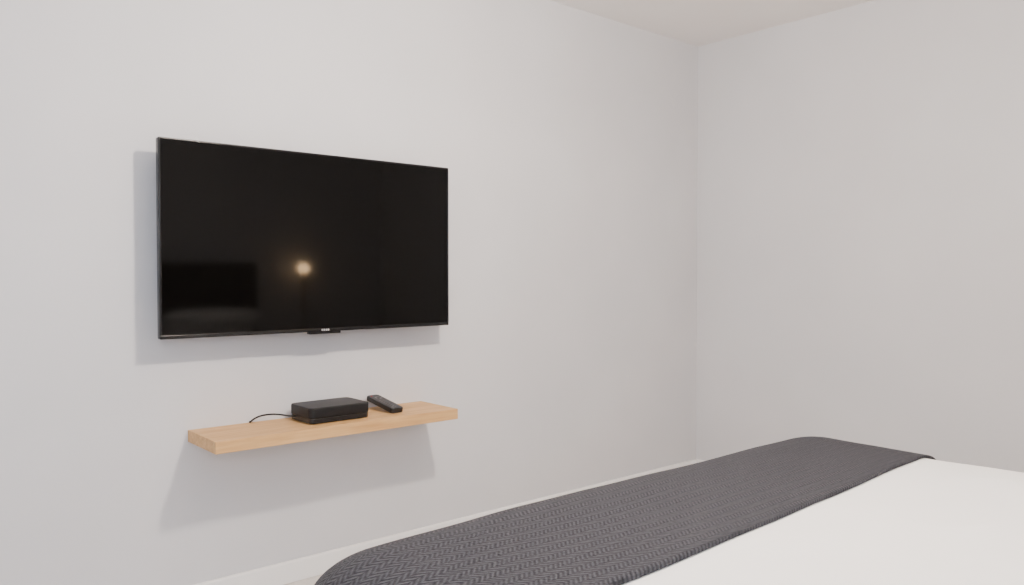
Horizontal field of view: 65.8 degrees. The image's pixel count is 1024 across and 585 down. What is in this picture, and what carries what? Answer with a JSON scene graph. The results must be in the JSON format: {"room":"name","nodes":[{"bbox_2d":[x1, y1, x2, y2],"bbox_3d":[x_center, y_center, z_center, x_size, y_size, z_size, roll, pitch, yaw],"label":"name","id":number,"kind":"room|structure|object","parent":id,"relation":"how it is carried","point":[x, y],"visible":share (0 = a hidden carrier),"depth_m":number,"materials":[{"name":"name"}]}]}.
{"room":"hotel room","nodes":[
{"label":"hotel room","id":0,"kind":"room"},
{"bbox_2d":[284,574,322,584],"bbox_3d":[0.234,1.129,1.421,5.416,0.100,3.790,-1,2,-41],"label":"floor","id":1,"kind":"structure","parent":0,"point":[312,580],"depth_m":2.87,"materials":[{"name":"carpet"}]},
{"bbox_2d":[622,458,1023,584],"bbox_3d":[0.994,0.483,1.229,1.895,1.200,2.248,-1,2,-41],"label":"bed","id":2,"kind":"object","parent":1,"relation":"on","point":[923,521],"visible":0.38,"depth_m":1.54,"materials":[{"name":"white fabric"}]},
{"bbox_2d":[314,436,935,584],"bbox_3d":[0.407,0.638,1.904,1.899,0.361,0.560,-1,2,-44],"label":"throw blanket","id":3,"kind":"object","parent":2,"relation":"on","point":[621,532],"visible":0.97,"depth_m":1.60,"materials":[{"name":"grey fabric"}]},
{"bbox_2d":[0,0,697,584],"bbox_3d":[-0.964,-0.142,2.784,5.416,2.380,0.120,-1,2,-41],"label":"wall","id":4,"kind":"structure","parent":0,"point":[566,137],"depth_m":2.97,"materials":[{"name":"paint"}]},
{"bbox_2d":[156,136,448,339],"bbox_3d":[-0.708,-0.173,2.853,1.109,0.639,0.109,-1,2,-41],"label":"wall-mounted television","id":5,"kind":"object","parent":4,"relation":"attached to","point":[251,240],"visible":1,"depth_m":2.74,"materials":[{"name":"black"}]},
{"bbox_2d":[188,401,457,454],"bbox_3d":[-0.641,0.471,2.831,0.930,0.039,0.250,-1,2,-41],"label":"floating shelf","id":6,"kind":"object","parent":4,"relation":"attached to","point":[267,433],"visible":0.96,"depth_m":2.69,"materials":[{"name":"brown wood"}]},
{"bbox_2d":[249,397,367,423],"bbox_3d":[-0.714,0.424,2.802,0.373,0.057,0.192,-1,2,-41],"label":"box","id":7,"kind":"object","parent":6,"relation":"on","point":[343,408],"visible":1,"depth_m":2.78,"materials":[{"name":"black plastic"}]},
{"bbox_2d":[367,395,402,412],"bbox_3d":[-0.484,0.422,3.004,0.056,0.048,0.177,-1,2,-44],"label":"remote control","id":8,"kind":"object","parent":6,"relation":"on","point":[377,400],"visible":1,"depth_m":2.98,"materials":[{"name":"black plastic"}]},
{"bbox_2d":[193,459,697,584],"bbox_3d":[-0.919,1.010,2.756,5.176,0.078,0.020,-1,2,-41],"label":"baseboard","id":9,"kind":"structure","parent":4,"relation":"attached to","point":[294,570],"depth_m":2.94,"materials":[{"name":"paint"}]},
{"bbox_2d":[550,0,872,46],"bbox_3d":[0.234,-1.351,1.366,5.416,0.100,3.790,-1,2,-41],"label":"ceiling","id":10,"kind":"structure","parent":0,"point":[698,23],"depth_m":3.83,"materials":[{"name":"paint"}]},
{"bbox_2d":[696,0,1023,472],"bbox_3d":[2.240,-0.149,3.122,0.120,2.380,3.550,-1,2,-41],"label":"wall","id":11,"kind":"structure","parent":0,"point":[860,167],"depth_m":3.69,"materials":[{"name":"paint"}]}
]}

